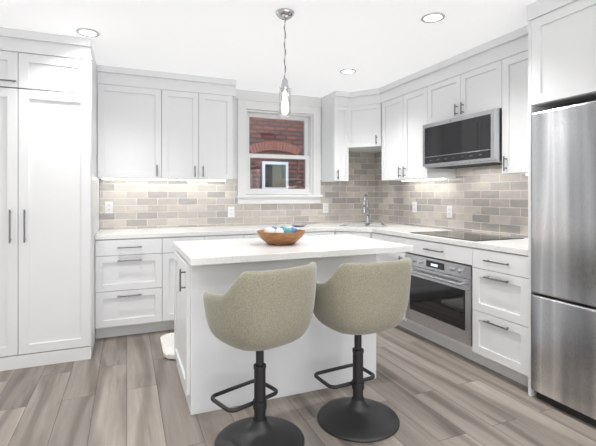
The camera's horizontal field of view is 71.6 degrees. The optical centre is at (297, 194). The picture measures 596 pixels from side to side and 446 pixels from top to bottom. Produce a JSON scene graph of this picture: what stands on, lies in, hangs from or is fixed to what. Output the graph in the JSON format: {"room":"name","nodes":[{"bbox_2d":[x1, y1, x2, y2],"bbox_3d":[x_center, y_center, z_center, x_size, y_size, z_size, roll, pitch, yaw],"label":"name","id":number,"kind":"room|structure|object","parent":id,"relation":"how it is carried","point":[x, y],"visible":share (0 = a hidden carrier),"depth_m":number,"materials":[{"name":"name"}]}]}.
{"room":"kitchen","nodes":[
{"label":"kitchen","id":0,"kind":"room"},
{"bbox_2d":[99,89,374,229],"bbox_3d":[-1.024,0.035,4.611,4.516,2.460,0.150,0,0,-22],"label":"wall","id":1,"kind":"structure","parent":0,"point":[258,95],"depth_m":4.74,"materials":[{"name":"white paint"}]},
{"bbox_2d":[97,69,168,179],"bbox_3d":[-1.627,-0.648,4.089,0.626,0.974,0.346,0,0,-22],"label":"upper cabinet","id":2,"kind":"object","parent":1,"relation":"attached to","point":[155,125],"depth_m":3.93,"materials":[{"name":"white paint"}]},
{"bbox_2d":[169,77,232,180],"bbox_3d":[-1.096,-0.648,4.309,0.764,0.974,0.346,0,0,-22],"label":"upper cabinet","id":3,"kind":"object","parent":1,"relation":"attached to","point":[200,112],"depth_m":4.17,"materials":[{"name":"white paint"}]},
{"bbox_2d":[99,151,374,228],"bbox_3d":[-0.495,-0.116,4.745,3.220,0.918,0.008,0,0,-22],"label":"backsplash","id":4,"kind":"structure","parent":1,"relation":"attached to","point":[157,203],"depth_m":4.57,"materials":[{"name":"grey tile"}]},
{"bbox_2d":[105,201,112,212],"bbox_3d":[-1.900,0.125,4.154,0.074,0.120,0.008,0,0,-22],"label":"electrical outlet","id":5,"kind":"object","parent":4,"relation":"attached to","point":[108,206],"visible":1,"depth_m":4.15,"materials":[{"name":"white plastic"}]},
{"bbox_2d":[228,207,234,216],"bbox_3d":[-0.748,0.190,4.631,0.074,0.120,0.008,0,0,-22],"label":"electrical outlet","id":6,"kind":"object","parent":4,"relation":"attached to","point":[231,211],"visible":1,"depth_m":4.63,"materials":[{"name":"white plastic"}]},
{"bbox_2d":[323,203,327,212],"bbox_3d":[0.341,0.160,5.082,0.074,0.120,0.008,0,0,-22],"label":"electrical outlet","id":7,"kind":"object","parent":4,"relation":"attached to","point":[325,207],"visible":1,"depth_m":5.08,"materials":[{"name":"white plastic"}]},
{"bbox_2d":[236,98,322,203],"bbox_3d":[-0.228,-0.496,4.914,1.060,1.193,0.200,0,0,-22],"label":"window","id":8,"kind":"structure","parent":1,"relation":"in","point":[311,157],"depth_m":4.90,"materials":[{"name":"white wood"}]},
{"bbox_2d":[321,93,352,181],"bbox_3d":[0.460,-0.648,4.936,0.222,0.974,0.379,0,0,-22],"label":"upper cabinet","id":9,"kind":"object","parent":1,"relation":"attached to","point":[335,149],"depth_m":4.81,"materials":[{"name":"white paint"}]},
{"bbox_2d":[349,89,382,152],"bbox_3d":[0.846,-0.843,4.949,0.594,0.585,0.651,0,0,-22],"label":"upper cabinet","id":10,"kind":"object","parent":1,"relation":"attached to","point":[365,106],"depth_m":4.73,"materials":[{"name":"white paint"}]},
{"bbox_2d":[0,0,537,97],"bbox_3d":[0.181,-1.220,1.701,4.516,0.050,6.450,0,0,-22],"label":"ceiling","id":11,"kind":"structure","parent":0,"point":[374,44],"depth_m":3.06,"materials":[{"name":"white paint"}]},
{"bbox_2d":[76,28,99,36],"bbox_3d":[-1.540,-1.188,3.030,0.156,0.009,0.156,0,0,-22],"label":"recessed light","id":12,"kind":"object","parent":11,"relation":"in","point":[86,32],"visible":0.98,"depth_m":3.02,"materials":[{"name":"white plastic"}]},
{"bbox_2d":[275,8,293,117],"bbox_3d":[-0.086,-0.852,2.702,0.124,0.683,0.124,0,0,-22],"label":"pendant light","id":13,"kind":"object","parent":11,"relation":"hanging from","point":[284,14],"visible":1,"depth_m":2.69,"materials":[{"name":"glass"}]},
{"bbox_2d":[340,69,355,73],"bbox_3d":[0.482,-1.188,3.982,0.156,0.009,0.156,0,0,-22],"label":"recessed light","id":14,"kind":"object","parent":11,"relation":"in","point":[347,71],"visible":0.98,"depth_m":3.98,"materials":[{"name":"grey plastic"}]},
{"bbox_2d":[421,12,444,22],"bbox_3d":[0.906,-1.188,2.775,0.156,0.009,0.156,0,0,-22],"label":"recessed light","id":15,"kind":"object","parent":11,"relation":"in","point":[434,17],"visible":0.98,"depth_m":2.77,"materials":[{"name":"white plastic"}]},
{"bbox_2d":[0,325,595,445],"bbox_3d":[0.181,1.295,1.701,4.516,0.060,6.450,0,0,-22],"label":"floor","id":16,"kind":"structure","parent":0,"point":[125,390],"depth_m":2.50,"materials":[{"name":"wood"}]},
{"bbox_2d":[0,27,98,370],"bbox_3d":[-2.284,0.036,3.435,1.082,2.458,1.052,0,0,-22],"label":"pantry cabinet","id":17,"kind":"object","parent":16,"relation":"on","point":[49,204],"visible":1,"depth_m":3.08,"materials":[{"name":"white paint"}]},
{"bbox_2d":[95,237,170,338],"bbox_3d":[-1.581,0.826,3.957,0.610,0.878,0.627,0,0,-22],"label":"base cabinet","id":18,"kind":"object","parent":16,"relation":"on","point":[134,285],"depth_m":3.68,"materials":[{"name":"white paint"}]},
{"bbox_2d":[95,222,410,239],"bbox_3d":[-0.312,0.365,4.308,3.225,0.040,0.949,0,0,-22],"label":"countertop","id":19,"kind":"structure","parent":18,"relation":"on","point":[102,234],"depth_m":4.13,"materials":[{"name":"white stone"}]},
{"bbox_2d":[291,222,306,226],"bbox_3d":[0.009,0.325,4.525,0.190,0.041,0.152,0,0,-22],"label":"dish","id":20,"kind":"object","parent":19,"relation":"on","point":[298,224],"visible":1,"depth_m":4.48,"materials":[{"name":"grey ceramic"}]},
{"bbox_2d":[363,194,371,224],"bbox_3d":[0.793,0.167,4.792,0.172,0.356,0.163,0,0,-22],"label":"gooseneck faucet","id":21,"kind":"object","parent":19,"relation":"on","point":[367,216],"visible":1,"depth_m":4.84,"materials":[{"name":"silver metal"}]},
{"bbox_2d":[160,333,175,358],"bbox_3d":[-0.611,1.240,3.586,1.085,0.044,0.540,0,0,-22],"label":"trash can","id":22,"kind":"object","parent":16,"relation":"on","point":[167,342],"visible":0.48,"depth_m":3.37,"materials":[{"name":"white plastic"}]},
{"bbox_2d":[171,234,250,329],"bbox_3d":[-0.975,0.826,4.208,0.822,0.878,0.627,0,0,-22],"label":"base cabinet","id":23,"kind":"object","parent":16,"relation":"on","point":[240,236],"depth_m":3.85,"materials":[{"name":"white paint"}]},
{"bbox_2d":[251,234,259,237],"bbox_3d":[-0.374,0.826,4.457,0.720,0.878,0.627,0,0,-22],"label":"base cabinet","id":24,"kind":"object","parent":16,"relation":"on","point":[252,235],"depth_m":4.10,"materials":[{"name":"white paint"}]},
{"bbox_2d":[203,262,316,445],"bbox_3d":[-0.192,0.803,2.118,0.562,0.924,0.548,0,0,-22],"label":"bar stool","id":25,"kind":"object","parent":16,"relation":"on","point":[259,312],"visible":1,"depth_m":1.94,"materials":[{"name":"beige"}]},
{"bbox_2d":[173,246,375,414],"bbox_3d":[-0.188,0.825,2.950,1.270,0.880,0.740,0,0,-22],"label":"base cabinet","id":26,"kind":"object","parent":16,"relation":"on","point":[209,363],"depth_m":2.55,"materials":[{"name":"white paint"}]},
{"bbox_2d":[173,234,412,265],"bbox_3d":[-0.072,0.365,2.944,1.480,0.040,0.900,0,0,-22],"label":"countertop","id":27,"kind":"structure","parent":26,"relation":"on","point":[220,252],"depth_m":2.67,"materials":[{"name":"white stone"}]},
{"bbox_2d":[257,229,304,244],"bbox_3d":[-0.120,0.298,2.910,0.344,0.094,0.344,0,0,-22],"label":"bowl","id":28,"kind":"object","parent":27,"relation":"on","point":[280,238],"visible":0.94,"depth_m":2.79,"materials":[{"name":"brown wood"}]},
{"bbox_2d":[264,226,297,232],"bbox_3d":[-0.120,0.269,2.910,0.230,0.088,0.229,0,0,-22],"label":"balls","id":29,"kind":"object","parent":28,"relation":"in","point":[281,229],"visible":0.56,"depth_m":2.83},
{"bbox_2d":[303,231,330,235],"bbox_3d":[0.097,0.826,4.624,0.517,0.878,0.679,0,0,-22],"label":"base cabinet","id":30,"kind":"object","parent":16,"relation":"on","point":[320,232],"depth_m":4.36,"materials":[{"name":"white paint"}]},
{"bbox_2d":[331,231,373,237],"bbox_3d":[0.721,0.826,4.756,0.972,0.878,0.912,0,0,-22],"label":"base cabinet","id":31,"kind":"object","parent":16,"relation":"on","point":[363,234],"depth_m":4.34,"materials":[{"name":"white paint"}]},
{"bbox_2d":[313,257,410,441],"bbox_3d":[0.341,0.803,2.331,0.541,0.924,0.518,0,0,-22],"label":"bar stool","id":32,"kind":"object","parent":16,"relation":"on","point":[357,300],"visible":0.98,"depth_m":2.15,"materials":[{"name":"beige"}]},
{"bbox_2d":[372,233,459,332],"bbox_3d":[1.162,0.826,4.144,0.627,0.878,0.553,0,0,-22],"label":"base cabinet","id":33,"kind":"object","parent":16,"relation":"on","point":[450,252],"depth_m":3.64,"materials":[{"name":"white paint"}]},
{"bbox_2d":[406,253,472,346],"bbox_3d":[1.361,0.823,3.499,0.618,0.588,0.774,0,0,-22],"label":"built-in oven","id":34,"kind":"object","parent":33,"relation":"in","point":[440,298],"visible":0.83,"depth_m":3.32,"materials":[{"name":"silver metal"}]},
{"bbox_2d":[468,247,527,386],"bbox_3d":[1.658,0.826,2.945,0.627,0.878,0.462,0,0,-22],"label":"base cabinet","id":35,"kind":"object","parent":16,"relation":"on","point":[500,312],"depth_m":2.82,"materials":[{"name":"white paint"}]},
{"bbox_2d":[372,226,527,255],"bbox_3d":[1.343,0.365,3.685,0.645,0.040,2.070,0,0,-22],"label":"countertop","id":36,"kind":"structure","parent":35,"relation":"on","point":[517,246],"depth_m":3.20,"materials":[{"name":"white stone"}]},
{"bbox_2d":[410,230,523,240],"bbox_3d":[1.404,0.342,3.517,0.515,0.006,0.760,0,0,-22],"label":"induction cooktop","id":37,"kind":"object","parent":36,"relation":"in","point":[464,235],"visible":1,"depth_m":3.46,"materials":[{"name":"black glass"}]},
{"bbox_2d":[527,0,595,396],"bbox_3d":[1.914,0.036,2.276,0.668,2.458,0.970,0,0,-22],"label":"tall cabinet","id":38,"kind":"object","parent":16,"relation":"on","point":[561,53],"visible":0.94,"depth_m":2.45,"materials":[{"name":"white paint"}]},
{"bbox_2d":[531,100,595,426],"bbox_3d":[1.904,0.378,2.272,0.615,1.775,0.910,0,0,-22],"label":"fridge","id":39,"kind":"object","parent":16,"relation":"on","point":[563,257],"visible":0.92,"depth_m":2.37,"materials":[{"name":"grey metal"}]},
{"bbox_3d":[2.230,0.035,2.523,0.100,2.460,6.200,0,0,-22],"label":"wall","id":40,"kind":"structure","parent":0,"visible":0},
{"bbox_2d":[381,73,455,180],"bbox_3d":[1.238,-0.648,4.325,0.347,0.974,0.761,0,0,-22],"label":"upper cabinet","id":41,"kind":"object","parent":40,"relation":"attached to","point":[405,107],"depth_m":4.20,"materials":[{"name":"white paint"}]},
{"bbox_2d":[375,151,527,237],"bbox_3d":[1.515,-0.116,4.109,0.008,0.918,2.722,0,0,-22],"label":"backsplash","id":42,"kind":"structure","parent":40,"relation":"attached to","point":[491,200],"depth_m":3.96,"materials":[{"name":"grey tile"}]},
{"bbox_2d":[412,202,416,212],"bbox_3d":[1.299,0.135,4.608,0.008,0.120,0.074,0,0,-22],"label":"electrical outlet","id":43,"kind":"object","parent":42,"relation":"attached to","point":[414,206],"visible":1,"depth_m":4.60,"materials":[{"name":"white plastic"}]},
{"bbox_2d":[447,205,452,217],"bbox_3d":[1.507,0.165,4.106,0.008,0.120,0.074,0,0,-22],"label":"electrical outlet","id":44,"kind":"object","parent":42,"relation":"attached to","point":[449,211],"visible":1,"depth_m":4.10,"materials":[{"name":"white plastic"}]},
{"bbox_2d":[429,45,500,123],"bbox_3d":[1.544,-0.898,3.587,0.347,0.475,0.837,0,0,-22],"label":"upper cabinet","id":45,"kind":"object","parent":40,"relation":"attached to","point":[491,74],"depth_m":3.46,"materials":[{"name":"white paint"}]},
{"bbox_2d":[423,108,501,168],"bbox_3d":[1.512,-0.451,3.573,0.418,0.404,0.817,0,0,-22],"label":"over-the-range microwave","id":46,"kind":"object","parent":45,"relation":"attached to","point":[473,140],"visible":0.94,"depth_m":3.40,"materials":[{"name":"silver metal"}]},
{"bbox_2d":[501,33,527,174],"bbox_3d":[1.790,-0.648,2.993,0.347,0.974,0.449,0,0,-22],"label":"upper cabinet","id":47,"kind":"object","parent":40,"relation":"attached to","point":[514,52],"depth_m":3.04,"materials":[{"name":"white paint"}]},
{"label":"outside","id":48,"kind":"structure","parent":0,"visible":0},
{"bbox_2d":[246,117,307,194],"bbox_3d":[-1.046,-0.735,7.099,6.500,6.000,0.235,0,0,-22],"label":"brick facade","id":49,"kind":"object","parent":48,"point":[281,124],"depth_m":7.27,"materials":[{"name":"red brick"}]}
]}

